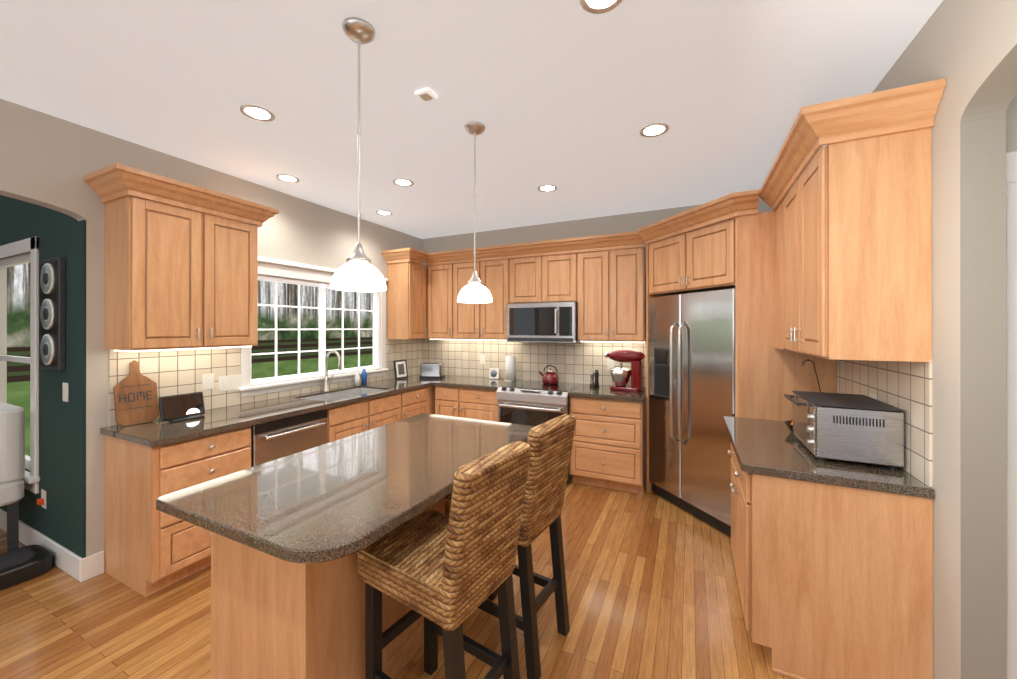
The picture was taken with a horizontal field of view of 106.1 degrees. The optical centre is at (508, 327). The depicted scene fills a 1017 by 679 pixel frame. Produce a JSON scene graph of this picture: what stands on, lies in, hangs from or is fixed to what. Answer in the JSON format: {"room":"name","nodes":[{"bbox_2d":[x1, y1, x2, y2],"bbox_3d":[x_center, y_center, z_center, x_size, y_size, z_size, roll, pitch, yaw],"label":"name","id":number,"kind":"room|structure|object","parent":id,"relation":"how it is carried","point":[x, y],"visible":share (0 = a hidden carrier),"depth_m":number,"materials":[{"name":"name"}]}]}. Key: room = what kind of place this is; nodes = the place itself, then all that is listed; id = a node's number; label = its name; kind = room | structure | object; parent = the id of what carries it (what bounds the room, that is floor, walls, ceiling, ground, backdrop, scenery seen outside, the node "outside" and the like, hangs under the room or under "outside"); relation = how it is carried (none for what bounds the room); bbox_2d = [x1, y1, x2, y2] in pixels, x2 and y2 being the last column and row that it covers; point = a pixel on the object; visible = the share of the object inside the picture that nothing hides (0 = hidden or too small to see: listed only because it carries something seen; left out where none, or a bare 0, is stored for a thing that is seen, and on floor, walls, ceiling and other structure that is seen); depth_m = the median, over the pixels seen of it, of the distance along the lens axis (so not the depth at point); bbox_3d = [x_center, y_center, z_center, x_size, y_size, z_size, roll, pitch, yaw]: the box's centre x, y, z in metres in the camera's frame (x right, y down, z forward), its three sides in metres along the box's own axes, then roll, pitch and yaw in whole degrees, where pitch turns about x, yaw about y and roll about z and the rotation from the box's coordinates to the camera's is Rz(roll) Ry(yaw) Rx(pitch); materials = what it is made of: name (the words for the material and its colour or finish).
{"room":"kitchen","nodes":[
{"label":"kitchen","id":0,"kind":"room"},
{"bbox_2d":[0,195,85,557],"bbox_3d":[-3.961,0.156,3.048,3.089,2.770,0.122,0,0,25],"label":"wall","id":1,"kind":"structure","parent":0,"point":[60,519],"depth_m":2.45,"materials":[{"name":"teal paint"}]},
{"bbox_2d":[0,236,39,493],"bbox_3d":[-3.831,0.256,2.925,1.370,1.770,0.110,0,0,25],"label":"window","id":2,"kind":"structure","parent":1,"relation":"in","point":[31,479],"depth_m":2.64,"materials":[{"name":"white"}]},
{"bbox_2d":[37,489,45,508],"bbox_3d":[-3.158,1.161,2.582,0.080,0.120,0.029,0,0,25],"label":"electrical outlet plate","id":3,"kind":"object","parent":1,"relation":"attached to","point":[42,501],"depth_m":2.58,"materials":[{"name":"white plastic"}]},
{"bbox_2d":[0,508,104,581],"bbox_3d":[-3.968,1.471,3.024,3.116,0.140,0.106,0,0,25],"label":"baseboard","id":4,"kind":"structure","parent":1,"relation":"attached to","point":[74,565],"depth_m":2.42,"materials":[{"name":"white wood"}]},
{"bbox_2d":[40,257,65,370],"bbox_3d":[-2.984,-0.089,2.493,0.330,0.720,0.044,0,0,25],"label":"framed picture","id":5,"kind":"object","parent":1,"relation":"attached to","point":[52,313],"visible":1,"depth_m":2.44,"materials":[{"name":"grey"}]},
{"bbox_2d":[63,382,67,401],"bbox_3d":[-2.828,0.411,2.439,0.080,0.120,0.007,0,0,25],"label":"electrical outlet plate","id":6,"kind":"object","parent":1,"relation":"attached to","point":[65,385],"depth_m":2.43,"materials":[{"name":"white plastic"}]},
{"bbox_2d":[0,99,421,556],"bbox_3d":[-2.957,0.155,1.688,0.110,2.770,8.000,0,0,25],"label":"wall","id":7,"kind":"structure","parent":0,"point":[48,161],"depth_m":2.39,"materials":[{"name":"beige paint"}]},
{"bbox_2d":[83,163,278,351],"bbox_3d":[-2.192,-0.388,2.659,0.435,1.072,0.940,0,0,25],"label":"upper cabinet","id":8,"kind":"object","parent":7,"relation":"attached to","point":[181,265],"visible":1,"depth_m":2.46,"materials":[{"name":"brown wood"}]},
{"bbox_2d":[109,338,420,425],"bbox_3d":[-1.870,0.377,3.839,0.009,0.500,3.120,0,0,25],"label":"tile backsplash","id":9,"kind":"structure","parent":7,"relation":"attached to","point":[175,372],"depth_m":2.90,"materials":[{"name":"beige tile"}]},
{"bbox_2d":[202,373,213,389],"bbox_3d":[-2.296,0.411,2.923,0.005,0.120,0.080,0,0,25],"label":"electrical outlet plate","id":10,"kind":"object","parent":9,"relation":"attached to","point":[207,379],"depth_m":2.92,"materials":[{"name":"white plastic"}]},
{"bbox_2d":[218,374,240,391],"bbox_3d":[-2.222,0.441,3.076,0.006,0.120,0.200,0,0,25],"label":"electrical outlet plate","id":11,"kind":"object","parent":9,"relation":"attached to","point":[229,383],"depth_m":3.06,"materials":[{"name":"white plastic"}]},
{"bbox_2d":[238,256,388,396],"bbox_3d":[-1.880,-0.018,3.900,0.160,1.180,1.690,0,0,25],"label":"window","id":12,"kind":"structure","parent":7,"relation":"in","point":[271,268],"depth_m":3.74,"materials":[{"name":"white wood"}]},
{"bbox_2d":[381,248,427,338],"bbox_3d":[-1.160,-0.392,4.835,0.435,1.060,0.770,0,0,25],"label":"upper cabinet","id":13,"kind":"object","parent":7,"relation":"attached to","point":[407,294],"visible":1,"depth_m":4.61,"materials":[{"name":"brown wood"}]},
{"bbox_2d":[0,480,792,678],"bbox_3d":[-1.307,1.589,1.070,9.800,0.100,8.300,0,0,25],"label":"floor","id":14,"kind":"structure","parent":0,"point":[652,586],"depth_m":2.04,"materials":[{"name":"brown wood"}]},
{"bbox_2d":[0,402,24,551],"bbox_3d":[-3.639,1.041,2.431,0.600,1.000,0.600,0,0,25],"label":"chair","id":15,"kind":"object","parent":14,"relation":"on","point":[12,446],"visible":0.92,"depth_m":2.53,"materials":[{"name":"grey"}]},
{"bbox_2d":[0,545,52,590],"bbox_3d":[-3.094,1.483,2.366,0.340,0.115,0.310,0,0,25],"label":"appliance","id":16,"kind":"object","parent":14,"relation":"on","point":[22,564],"visible":0.98,"depth_m":2.35,"materials":[{"name":"black"}]},
{"bbox_2d":[104,426,250,596],"bbox_3d":[-2.154,1.104,2.523,0.620,0.874,0.538,0,0,25],"label":"base cabinet","id":17,"kind":"object","parent":14,"relation":"on","point":[149,549],"depth_m":2.28,"materials":[{"name":"brown wood"}]},
{"bbox_2d":[251,409,327,466],"bbox_3d":[-1.886,1.105,3.028,0.671,0.872,0.596,0,0,25],"label":"dishwasher","id":18,"kind":"object","parent":14,"relation":"on","point":[277,439],"visible":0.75,"depth_m":2.85,"materials":[{"name":"grey metal"}]},
{"bbox_2d":[211,497,444,678],"bbox_3d":[-0.649,1.104,2.026,0.570,0.873,1.370,0,0,25],"label":"kitchen island","id":19,"kind":"object","parent":14,"relation":"on","point":[272,617],"visible":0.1,"depth_m":1.42,"materials":[{"name":"brown wood"}]},
{"bbox_2d":[156,413,534,563],"bbox_3d":[-0.540,0.646,1.908,0.947,0.040,1.570,0,0,25],"label":"island countertop","id":20,"kind":"structure","parent":19,"relation":"on","point":[342,497],"depth_m":1.48,"materials":[{"name":"stone"}]},
{"bbox_2d":[327,406,407,442],"bbox_3d":[-1.573,1.212,3.749,0.620,0.660,0.968,0,0,25],"label":"base cabinet","id":21,"kind":"object","parent":14,"relation":"on","point":[341,424],"depth_m":3.44,"materials":[{"name":"brown wood"}]},
{"bbox_2d":[352,386,431,417],"bbox_3d":[-1.309,1.105,4.304,0.620,0.874,0.540,0,0,25],"label":"base cabinet","id":22,"kind":"object","parent":14,"relation":"on","point":[417,401],"depth_m":4.05,"materials":[{"name":"brown wood"}]},
{"bbox_2d":[432,386,434,413],"bbox_3d":[-1.068,1.106,4.813,0.620,0.874,0.728,0,0,25],"label":"base cabinet","id":23,"kind":"object","parent":14,"relation":"on","point":[433,387],"depth_m":4.52,"materials":[{"name":"brown wood"}]},
{"bbox_2d":[100,374,451,446],"bbox_3d":[-1.576,0.737,3.693,0.660,0.218,3.188,0,0,25],"label":"countertop","id":24,"kind":"structure","parent":23,"relation":"on","point":[156,432],"depth_m":2.83,"materials":[{"name":"stone"}]},
{"bbox_2d":[113,360,158,425],"bbox_3d":[-2.439,0.419,2.505,0.083,0.413,0.210,0,0,25],"label":"cutting board","id":25,"kind":"object","parent":24,"relation":"on","point":[135,397],"visible":1,"depth_m":2.50,"materials":[{"name":"brown wood"}]},
{"bbox_2d":[158,391,204,422],"bbox_3d":[-2.218,0.542,2.621,0.115,0.172,0.250,0,0,25],"label":"tablet","id":26,"kind":"object","parent":24,"relation":"on","point":[180,407],"visible":0.98,"depth_m":2.61,"materials":[{"name":"black"}]},
{"bbox_2d":[323,350,341,390],"bbox_3d":[-1.728,0.424,3.793,0.242,0.406,0.097,0,0,25],"label":"sink faucet","id":27,"kind":"object","parent":24,"relation":"on","point":[326,385],"visible":1,"depth_m":3.80,"materials":[{"name":"silver metal"}]},
{"bbox_2d":[354,369,362,385],"bbox_3d":[-1.635,0.535,4.137,0.060,0.185,0.058,0,0,25],"label":"soap bottle","id":28,"kind":"object","parent":24,"relation":"on","point":[357,377],"depth_m":4.12,"materials":[{"name":"white plastic"}]},
{"bbox_2d":[363,369,366,384],"bbox_3d":[-1.595,0.540,4.229,0.060,0.175,0.058,0,0,25],"label":"soap bottle","id":29,"kind":"object","parent":24,"relation":"on","point":[363,379],"depth_m":4.21,"materials":[{"name":"blue plastic"}]},
{"bbox_2d":[393,359,407,378],"bbox_3d":[-1.330,0.512,4.723,0.180,0.237,0.045,0,0,-45],"label":"picture frame","id":30,"kind":"object","parent":24,"relation":"on","point":[400,369],"visible":1,"depth_m":4.71,"materials":[{"name":"wood"}]},
{"bbox_2d":[420,362,444,378],"bbox_3d":[-0.957,0.534,4.800,0.294,0.187,0.180,0,0,5],"label":"toaster","id":31,"kind":"object","parent":24,"relation":"on","point":[432,370],"visible":1,"depth_m":4.72,"materials":[{"name":"silver metal"}]},
{"bbox_2d":[432,375,519,390],"bbox_3d":[-0.352,0.647,4.520,0.846,0.039,0.646,0,0,25],"label":"countertop","id":32,"kind":"structure","parent":23,"relation":"on","point":[483,383],"depth_m":4.40,"materials":[{"name":"stone"}]},
{"bbox_2d":[489,368,498,378],"bbox_3d":[-0.176,0.561,4.692,0.130,0.131,0.037,0,0,25],"label":"desk clock","id":33,"kind":"object","parent":32,"relation":"on","point":[493,373],"visible":1,"depth_m":4.68,"materials":[{"name":"white plastic"}]},
{"bbox_2d":[504,352,516,381],"bbox_3d":[0.026,0.454,4.512,0.150,0.347,0.150,0,0,25],"label":"paper towel holder","id":34,"kind":"object","parent":32,"relation":"on","point":[510,368],"visible":1,"depth_m":4.46,"materials":[{"name":"white paper"}]},
{"bbox_2d":[358,441,530,678],"bbox_3d":[-0.244,0.991,1.470,0.558,1.098,0.400,0,0,33],"label":"bar stool","id":35,"kind":"object","parent":14,"relation":"on","point":[445,575],"visible":0.94,"depth_m":1.36,"materials":[{"name":"brown wicker"}]},
{"bbox_2d":[435,386,462,417],"bbox_3d":[-0.545,1.106,4.625,0.410,0.874,0.620,0,0,25],"label":"base cabinet","id":36,"kind":"object","parent":14,"relation":"on","point":[448,400],"depth_m":4.34,"materials":[{"name":"brown wood"}]},
{"bbox_2d":[463,388,497,421],"bbox_3d":[-0.225,1.105,4.473,0.578,0.874,0.620,0,0,25],"label":"base cabinet","id":37,"kind":"object","parent":14,"relation":"on","point":[479,404],"depth_m":4.17,"materials":[{"name":"brown wood"}]},
{"bbox_2d":[445,414,575,678],"bbox_3d":[0.010,0.991,1.936,0.558,1.098,0.400,0,0,33],"label":"bar stool","id":38,"kind":"object","parent":14,"relation":"on","point":[549,442],"visible":0.62,"depth_m":1.75,"materials":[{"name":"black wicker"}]},
{"bbox_2d":[496,380,583,484],"bbox_3d":[0.353,1.078,4.127,0.756,0.928,0.730,0,0,25],"label":"range","id":39,"kind":"object","parent":14,"relation":"on","point":[529,402],"visible":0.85,"depth_m":3.87,"materials":[{"name":"grey metal"}]},
{"bbox_2d":[539,365,558,384],"bbox_3d":[0.449,0.518,4.289,0.237,0.207,0.190,0,0,25],"label":"kettle","id":40,"kind":"object","parent":39,"relation":"on","point":[550,377],"visible":1,"depth_m":4.22,"materials":[{"name":"red metal"}]},
{"bbox_2d":[570,396,645,493],"bbox_3d":[1.033,1.105,3.877,0.678,0.874,0.620,0,0,25],"label":"base cabinet","id":41,"kind":"object","parent":14,"relation":"on","point":[608,450],"depth_m":3.59,"materials":[{"name":"brown wood"}]},
{"bbox_2d":[569,384,645,401],"bbox_3d":[1.030,0.647,3.866,0.683,0.039,0.643,0,0,25],"label":"countertop","id":42,"kind":"structure","parent":41,"relation":"on","point":[603,392],"depth_m":3.66,"materials":[{"name":"stone"}]},
{"bbox_2d":[590,369,598,387],"bbox_3d":[0.908,0.532,4.043,0.051,0.190,0.115,0,0,-36],"label":"salt","id":43,"kind":"object","parent":42,"relation":"on","point":[596,375],"visible":1,"depth_m":4.02,"materials":[{"name":"silver metal"}]},
{"bbox_2d":[605,349,644,391],"bbox_3d":[1.179,0.418,3.882,0.395,0.417,0.247,0,0,25],"label":"stand mixer","id":44,"kind":"object","parent":42,"relation":"on","point":[620,376],"visible":1,"depth_m":3.81,"materials":[{"name":"red metal"}]},
{"bbox_2d":[646,297,652,491],"bbox_3d":[1.583,0.309,3.691,0.438,2.464,0.439,0,0,25],"label":"panel","id":45,"kind":"object","parent":14,"relation":"on","point":[648,484],"depth_m":3.58,"materials":[{"name":"brown wood"}]},
{"bbox_2d":[649,288,734,535],"bbox_3d":[1.709,0.626,3.238,0.668,1.830,0.888,0,0,-20],"label":"refrigerator","id":46,"kind":"object","parent":14,"relation":"on","point":[691,369],"visible":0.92,"depth_m":3.07,"materials":[{"name":"grey metal"}]},
{"bbox_2d":[734,189,817,420],"bbox_3d":[1.894,0.308,2.802,0.438,2.464,0.455,0,0,25],"label":"panel","id":47,"kind":"object","parent":14,"relation":"on","point":[737,252],"depth_m":2.63,"materials":[{"name":"brown wood"}]},
{"bbox_2d":[728,443,932,678],"bbox_3d":[1.587,1.103,2.103,0.652,0.874,1.061,0,0,25],"label":"base cabinet","id":48,"kind":"object","parent":14,"relation":"on","point":[835,581],"visible":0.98,"depth_m":1.63,"materials":[{"name":"brown wood"}]},
{"bbox_2d":[723,416,934,498],"bbox_3d":[1.590,0.646,2.100,0.643,0.039,1.063,0,0,25],"label":"countertop","id":49,"kind":"structure","parent":48,"relation":"on","point":[773,448],"depth_m":1.75,"materials":[{"name":"stone"}]},
{"bbox_2d":[784,420,792,432],"bbox_3d":[1.750,0.558,2.266,0.188,0.134,0.188,0,0,25],"label":"fruit basket","id":50,"kind":"object","parent":49,"relation":"on","point":[789,423],"visible":0.1,"depth_m":2.28,"materials":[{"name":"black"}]},
{"bbox_2d":[802,359,820,391],"bbox_3d":[1.980,0.343,2.495,0.105,0.276,0.018,0,0,25],"label":"hook","id":51,"kind":"object","parent":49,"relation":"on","point":[815,371],"visible":0.92,"depth_m":2.48,"materials":[{"name":"black"}]},
{"bbox_2d":[784,391,904,469],"bbox_3d":[1.644,0.491,1.924,0.359,0.268,0.434,0,0,25],"label":"toaster oven","id":52,"kind":"object","parent":49,"relation":"on","point":[853,428],"visible":1,"depth_m":1.74,"materials":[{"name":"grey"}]},
{"bbox_2d":[0,0,942,238],"bbox_3d":[-1.307,-1.281,1.073,9.800,0.100,8.300,0,0,25],"label":"ceiling","id":53,"kind":"structure","parent":0,"point":[569,99],"depth_m":1.97,"materials":[{"name":"white paint"}]},
{"bbox_2d":[240,104,274,121],"bbox_3d":[-1.433,-1.226,2.184,0.168,0.005,0.168,0,0,-2],"label":"recessed light","id":54,"kind":"object","parent":53,"relation":"in","point":[260,113],"depth_m":2.18,"materials":[{"name":"white"}]},
{"bbox_2d":[276,174,299,182],"bbox_3d":[-1.810,-1.225,3.138,0.168,0.005,0.168,0,0,-2],"label":"recessed light","id":55,"kind":"object","parent":53,"relation":"in","point":[283,177],"depth_m":3.14,"materials":[{"name":"white"}]},
{"bbox_2d":[330,17,385,291],"bbox_3d":[-0.617,-0.694,1.577,0.216,1.072,0.216,0,0,25],"label":"pendant light","id":56,"kind":"object","parent":53,"relation":"hanging from","point":[358,272],"visible":1,"depth_m":1.54,"materials":[{"name":"silver metal"}]},
{"bbox_2d":[376,210,391,214],"bbox_3d":[-1.324,-1.224,4.069,0.168,0.005,0.168,0,0,16],"label":"recessed light","id":57,"kind":"object","parent":53,"relation":"in","point":[382,212],"depth_m":4.06,"materials":[{"name":"white"}]},
{"bbox_2d":[393,178,413,185],"bbox_3d":[-0.886,-1.225,3.219,0.168,0.005,0.168,0,0,16],"label":"recessed light","id":58,"kind":"object","parent":53,"relation":"in","point":[398,181],"depth_m":3.22,"materials":[{"name":"white"}]},
{"bbox_2d":[415,87,437,102],"bbox_3d":[-0.431,-1.219,2.008,0.090,0.020,0.090,0,0,25],"label":"smoke detector","id":59,"kind":"object","parent":53,"relation":"in","point":[426,95],"depth_m":1.99,"materials":[{"name":"white plastic"}]},
{"bbox_2d":[457,122,492,302],"bbox_3d":[-0.206,-0.693,2.343,0.216,1.072,0.216,0,0,25],"label":"pendant light","id":60,"kind":"object","parent":53,"relation":"hanging from","point":[474,290],"visible":1,"depth_m":2.31,"materials":[{"name":"silver metal"}]},
{"bbox_2d":[538,184,556,191],"bbox_3d":[0.341,-1.225,3.357,0.168,0.005,0.168,0,0,16],"label":"recessed light","id":61,"kind":"object","parent":53,"relation":"in","point":[548,187],"depth_m":3.35,"materials":[{"name":"white"}]},
{"bbox_2d":[579,0,622,13],"bbox_3d":[0.346,-1.227,1.407,0.168,0.005,0.168,0,0,-2],"label":"recessed light","id":62,"kind":"object","parent":53,"relation":"in","point":[591,6],"depth_m":1.45,"materials":[{"name":"white"}]},
{"bbox_2d":[640,122,668,136],"bbox_3d":[0.903,-1.226,2.371,0.168,0.005,0.168,0,0,-38],"label":"recessed light","id":63,"kind":"object","parent":53,"relation":"in","point":[659,128],"depth_m":2.36,"materials":[{"name":"white"}]},
{"bbox_2d":[422,194,787,379],"bbox_3d":[0.728,0.157,4.428,4.420,2.770,0.110,0,0,25],"label":"wall","id":64,"kind":"structure","parent":0,"point":[622,223],"depth_m":4.44,"materials":[{"name":"beige paint"}]},
{"bbox_2d":[426,263,456,338],"bbox_3d":[-0.750,-0.326,4.879,0.454,0.928,0.341,0,0,25],"label":"upper cabinet","id":65,"kind":"object","parent":64,"relation":"attached to","point":[442,277],"depth_m":4.72,"materials":[{"name":"brown wood"}]},
{"bbox_2d":[457,255,516,340],"bbox_3d":[-0.264,-0.326,4.648,0.895,0.928,0.341,0,0,25],"label":"upper cabinet","id":66,"kind":"object","parent":64,"relation":"attached to","point":[499,276],"depth_m":4.44,"materials":[{"name":"brown wood"}]},
{"bbox_2d":[517,255,548,302],"bbox_3d":[0.288,-0.532,4.387,0.461,0.518,0.341,0,0,25],"label":"upper cabinet","id":67,"kind":"object","parent":64,"relation":"attached to","point":[532,270],"depth_m":4.21,"materials":[{"name":"brown wood"}]},
{"bbox_2d":[507,302,579,342],"bbox_3d":[0.408,-0.056,4.260,0.781,0.427,0.464,0,0,25],"label":"over-the-range microwave","id":68,"kind":"object","parent":67,"relation":"attached to","point":[551,322],"visible":0.98,"depth_m":4.07,"materials":[{"name":"grey metal"}]},
{"bbox_2d":[421,339,645,387],"bbox_3d":[0.251,0.377,4.588,3.200,0.500,0.010,0,0,25],"label":"tile backsplash","id":69,"kind":"structure","parent":64,"relation":"attached to","point":[574,362],"depth_m":4.58,"materials":[{"name":"beige tile"}]},
{"bbox_2d":[480,355,484,363],"bbox_3d":[-0.331,0.403,4.855,0.080,0.120,0.006,0,0,25],"label":"electrical outlet plate","id":70,"kind":"object","parent":69,"relation":"attached to","point":[482,357],"depth_m":4.85,"materials":[{"name":"white plastic"}]},
{"bbox_2d":[607,359,613,369],"bbox_3d":[1.115,0.402,4.170,0.080,0.120,0.004,0,0,25],"label":"electrical outlet plate","id":71,"kind":"object","parent":69,"relation":"attached to","point":[610,363],"depth_m":4.17,"materials":[{"name":"white plastic"}]},
{"bbox_2d":[549,251,576,301],"bbox_3d":[0.581,-0.532,4.247,0.460,0.518,0.341,0,0,25],"label":"upper cabinet","id":72,"kind":"object","parent":64,"relation":"attached to","point":[562,264],"depth_m":4.06,"materials":[{"name":"brown wood"}]},
{"bbox_2d":[577,243,645,342],"bbox_3d":[1.058,-0.327,4.021,0.733,0.928,0.341,0,0,25],"label":"upper cabinet","id":73,"kind":"object","parent":64,"relation":"attached to","point":[600,280],"depth_m":3.84,"materials":[{"name":"brown wood"}]},
{"bbox_2d":[638,197,733,296],"bbox_3d":[1.757,-0.616,3.257,1.073,0.614,1.072,0,0,25],"label":"upper cabinet","id":74,"kind":"object","parent":64,"relation":"attached to","point":[678,261],"depth_m":3.07,"materials":[{"name":"brown wood"}]},
{"bbox_2d":[836,0,1016,678],"bbox_3d":[0.961,0.153,-0.109,0.110,2.770,8.110,0,0,25],"label":"wall","id":75,"kind":"structure","parent":0,"point":[967,49],"depth_m":1.33,"materials":[{"name":"beige paint"}]},
{"bbox_2d":[759,78,945,361],"bbox_3d":[1.668,-0.395,2.023,0.435,1.060,1.138,0,0,25],"label":"upper cabinet","id":76,"kind":"object","parent":75,"relation":"attached to","point":[852,210],"visible":1,"depth_m":1.59,"materials":[{"name":"brown wood"}]},
{"bbox_2d":[837,360,932,486],"bbox_3d":[1.883,0.375,1.973,0.009,0.500,1.044,0,0,25],"label":"tile backsplash","id":77,"kind":"structure","parent":75,"relation":"attached to","point":[906,386],"depth_m":1.65,"materials":[{"name":"beige tile"}]},
{"bbox_2d":[1006,94,1016,152],"bbox_3d":[2.732,0.154,0.976,2.160,2.770,0.110,0,0,25],"label":"wall","id":78,"kind":"structure","parent":0,"point":[1011,129],"depth_m":1.35,"materials":[{"name":"beige paint"}]},
{"bbox_2d":[1006,151,1016,678],"bbox_3d":[2.215,0.459,1.146,1.020,2.160,0.024,0,0,25],"label":"door frame","id":79,"kind":"structure","parent":78,"relation":"attached to","point":[1011,303],"depth_m":1.35,"materials":[{"name":"white"}]},
{"label":"outside","id":80,"kind":"structure","parent":0,"visible":0},
{"bbox_2d":[7,263,372,455],"bbox_3d":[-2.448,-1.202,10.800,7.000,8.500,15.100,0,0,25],"label":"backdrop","id":81,"kind":"structure","parent":80,"point":[18,326],"depth_m":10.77,"materials":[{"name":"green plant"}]}
]}

